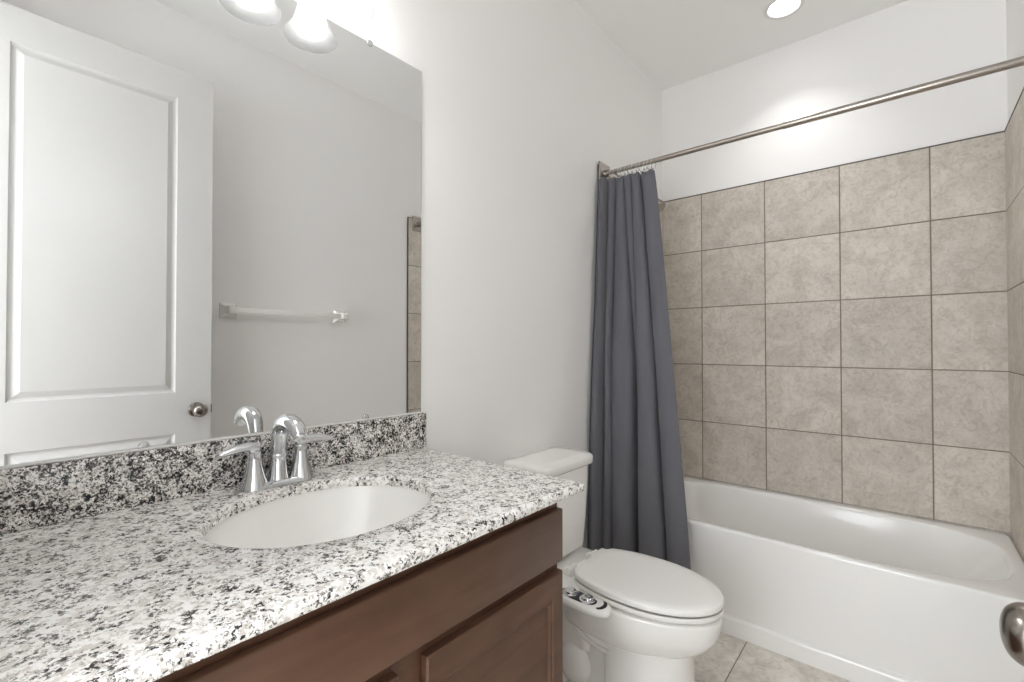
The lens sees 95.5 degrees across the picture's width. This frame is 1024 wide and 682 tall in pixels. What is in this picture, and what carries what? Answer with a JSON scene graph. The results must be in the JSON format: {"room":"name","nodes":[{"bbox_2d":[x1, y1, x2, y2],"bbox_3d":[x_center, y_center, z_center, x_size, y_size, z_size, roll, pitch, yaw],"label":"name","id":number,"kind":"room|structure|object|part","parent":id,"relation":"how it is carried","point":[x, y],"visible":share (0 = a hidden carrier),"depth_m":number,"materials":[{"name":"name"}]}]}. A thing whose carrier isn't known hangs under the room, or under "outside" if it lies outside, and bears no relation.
{"room":"bathroom","nodes":[
{"label":"bathroom","id":0,"kind":"room"},
{"bbox_2d":[296,0,662,547],"bbox_3d":[-0.529,-0.222,1.261,0.124,2.952,4.429,-1,-1,40],"label":"wall","id":1,"kind":"structure","parent":0,"point":[523,101],"depth_m":1.80,"materials":[{"name":"white paint"}]},
{"bbox_2d":[0,0,421,466],"bbox_3d":[-0.596,-0.321,1.101,0.009,1.086,0.956,-1,-1,40],"label":"mirror","id":2,"kind":"object","parent":1,"relation":"attached to","point":[210,210],"visible":1,"depth_m":1.00,"materials":[{"name":"silver metal"}]},
{"bbox_2d":[0,411,425,534],"bbox_3d":[-0.592,0.272,1.091,0.018,0.111,0.978,-1,-1,40],"label":"backsplash","id":3,"kind":"structure","parent":1,"relation":"attached to","point":[37,494],"depth_m":0.93,"materials":[{"name":"stone"}]},
{"bbox_2d":[659,202,665,211],"bbox_3d":[0.774,-0.760,2.585,0.155,0.114,0.084,-1,-1,40],"label":"showerhead","id":4,"kind":"object","parent":1,"relation":"attached to","point":[661,205],"visible":0.12,"depth_m":2.55,"materials":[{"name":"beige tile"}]},
{"bbox_2d":[599,56,1023,178],"bbox_3d":[1.023,-0.845,1.861,1.474,0.102,0.102,-1,-1,40],"label":"curtain rod","id":5,"kind":"object","parent":1,"relation":"attached to","point":[604,170],"visible":0.95,"depth_m":1.69,"materials":[{"name":"silver metal"}]},
{"bbox_2d":[587,169,690,569],"bbox_3d":[0.587,0.104,2.119,0.450,1.813,0.237,-1,-1,40],"label":"shower curtain","id":6,"kind":"object","parent":5,"relation":"hanging from","point":[637,501],"visible":0.98,"depth_m":2.15,"materials":[{"name":"fabric"}]},
{"bbox_2d":[574,0,907,90],"bbox_3d":[0.113,-1.654,0.805,1.716,0.100,4.539,-1,-1,40],"label":"ceiling","id":7,"kind":"structure","parent":0,"point":[673,42],"depth_m":2.36,"materials":[{"name":"white paint"}]},
{"bbox_2d":[763,0,804,19],"bbox_3d":[1.288,-1.593,2.204,0.171,0.028,0.171,-1,-1,40],"label":"recessed light","id":8,"kind":"object","parent":7,"relation":"in","point":[779,9],"visible":1,"depth_m":2.23,"materials":[{"name":"white paint"}]},
{"bbox_2d":[694,632,851,681],"bbox_3d":[0.077,1.257,0.725,1.716,0.080,4.429,-1,-1,40],"label":"floor","id":9,"kind":"structure","parent":0,"point":[730,659],"depth_m":1.76,"materials":[{"name":"tile"}]},
{"bbox_2d":[153,503,562,681],"bbox_3d":[-0.389,0.784,0.914,0.543,0.871,0.942,-1,-1,40],"label":"vanity cabinet","id":10,"kind":"object","parent":9,"relation":"on","point":[488,607],"visible":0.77,"depth_m":0.82,"materials":[{"name":"brown wood"}]},
{"bbox_2d":[0,448,584,681],"bbox_3d":[-0.373,0.336,0.900,0.595,0.022,0.973,-1,-1,40],"label":"countertop","id":11,"kind":"structure","parent":10,"relation":"on","point":[140,593],"depth_m":0.66,"materials":[{"name":"stone"}]},
{"bbox_2d":[216,413,334,492],"bbox_3d":[-0.503,0.244,1.039,0.145,0.166,0.257,-1,-1,40],"label":"faucet","id":12,"kind":"object","parent":11,"relation":"on","point":[254,479],"visible":1,"depth_m":1.04,"materials":[{"name":"silver metal"}]},
{"bbox_3d":[-0.586,0.234,0.997,0.026,0.025,0.084,0,-1,30],"label":"lever","id":13,"kind":"part","parent":12,"relation":"part of","materials":[{"name":"silver metal"}]},
{"bbox_3d":[-0.570,0.274,1.028,0.057,0.096,0.057,-1,-1,40],"label":"handle","id":14,"kind":"part","parent":12,"relation":"part of","materials":[{"name":"silver metal"}]},
{"bbox_3d":[-0.536,0.320,1.066,0.056,0.014,0.160,-1,-1,40],"label":"plate","id":15,"kind":"part","parent":12,"relation":"part of","materials":[{"name":"silver metal"}]},
{"bbox_3d":[-0.501,0.241,1.037,0.138,0.160,0.044,-1,-1,40],"label":"spout","id":16,"kind":"part","parent":12,"relation":"part of","materials":[{"name":"silver metal"}]},
{"bbox_3d":[-0.503,0.275,1.106,0.057,0.096,0.057,-1,-1,40],"label":"handle","id":17,"kind":"part","parent":12,"relation":"part of","materials":[{"name":"silver metal"}]},
{"bbox_3d":[-0.475,0.236,1.128,0.084,0.025,0.026,1,-1,-39],"label":"lever","id":18,"kind":"part","parent":12,"relation":"part of","materials":[{"name":"silver metal"}]},
{"bbox_2d":[205,486,429,548],"bbox_3d":[-0.364,0.428,0.925,0.404,0.162,0.472,-1,-1,40],"label":"sink","id":19,"kind":"object","parent":11,"relation":"in","point":[326,515],"visible":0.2,"depth_m":1.07,"materials":[{"name":"white ceramic"}]},
{"bbox_3d":[-0.339,0.820,0.568,0.018,0.571,0.469,-1,-1,40],"label":"door","id":20,"kind":"part","parent":10,"relation":"part of","materials":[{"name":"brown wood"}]},
{"bbox_3d":[-0.018,0.825,0.945,0.018,0.571,0.407,-1,-1,40],"label":"door","id":21,"kind":"part","parent":10,"relation":"part of","materials":[{"name":"brown wood"}]},
{"bbox_2d":[503,447,723,681],"bbox_3d":[0.326,0.835,1.595,0.734,0.786,0.439,-1,-1,40],"label":"toilet","id":22,"kind":"object","parent":9,"relation":"on","point":[629,616],"visible":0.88,"depth_m":1.48,"materials":[{"name":"white ceramic"}]},
{"bbox_3d":[0.144,0.465,1.793,0.207,0.040,0.356,-1,-1,40],"label":"tank lid","id":23,"kind":"part","parent":22,"relation":"part of","materials":[{"name":"white ceramic"}]},
{"bbox_3d":[0.141,0.647,1.794,0.182,0.328,0.332,-1,-1,40],"label":"tank","id":24,"kind":"part","parent":22,"relation":"part of","materials":[{"name":"white ceramic"}]},
{"bbox_3d":[0.214,0.816,1.459,0.216,0.027,0.086,-1,-1,40],"label":"control panel","id":25,"kind":"part","parent":22,"relation":"part of","materials":[{"name":"white plastic"}]},
{"bbox_3d":[0.451,0.787,1.528,0.457,0.020,0.330,-1,-1,40],"label":"seat lid","id":26,"kind":"part","parent":22,"relation":"part of","materials":[{"name":"white plastic"}]},
{"bbox_3d":[0.451,0.812,1.528,0.457,0.016,0.330,-1,-1,40],"label":"seat","id":27,"kind":"part","parent":22,"relation":"part of","materials":[{"name":"white plastic"}]},
{"bbox_2d":[683,476,1023,681],"bbox_3d":[1.270,1.020,2.127,1.474,0.432,0.731,-1,-1,40],"label":"bathtub","id":28,"kind":"object","parent":9,"relation":"on","point":[854,594],"visible":0.78,"depth_m":1.80,"materials":[{"name":"white ceramic"}]},
{"bbox_2d":[662,0,1010,535],"bbox_3d":[1.546,-0.206,2.467,1.716,2.952,0.122,-1,-1,40],"label":"wall","id":29,"kind":"structure","parent":0,"point":[836,286],"depth_m":2.28,"materials":[{"name":"beige tile"}]},
{"bbox_3d":[1.510,-0.876,2.434,1.475,0.003,0.012,-1,-1,40],"label":"edge trim","id":30,"kind":"part","parent":29,"relation":"part of","materials":[{"name":"grey metal"}]},
{"bbox_2d":[999,602,1023,665],"bbox_3d":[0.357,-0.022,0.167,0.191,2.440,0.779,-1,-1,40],"label":"door knob","id":31,"kind":"object","parent":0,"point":[1011,621],"depth_m":0.45,"materials":[{"name":"grey metal"}]},
{"bbox_2d":[1004,0,1023,560],"bbox_3d":[0.684,-0.235,0.227,0.122,2.952,4.429,-1,-1,40],"label":"wall","id":32,"kind":"structure","parent":0,"point":[1014,130],"depth_m":1.79,"materials":[{"name":"white paint"}]},
{"bbox_3d":[1.803,-0.886,1.633,0.011,0.003,0.827,-1,-1,40],"label":"edge trim","id":33,"kind":"part","parent":32,"relation":"part of","materials":[{"name":"beige tile"}]}
]}

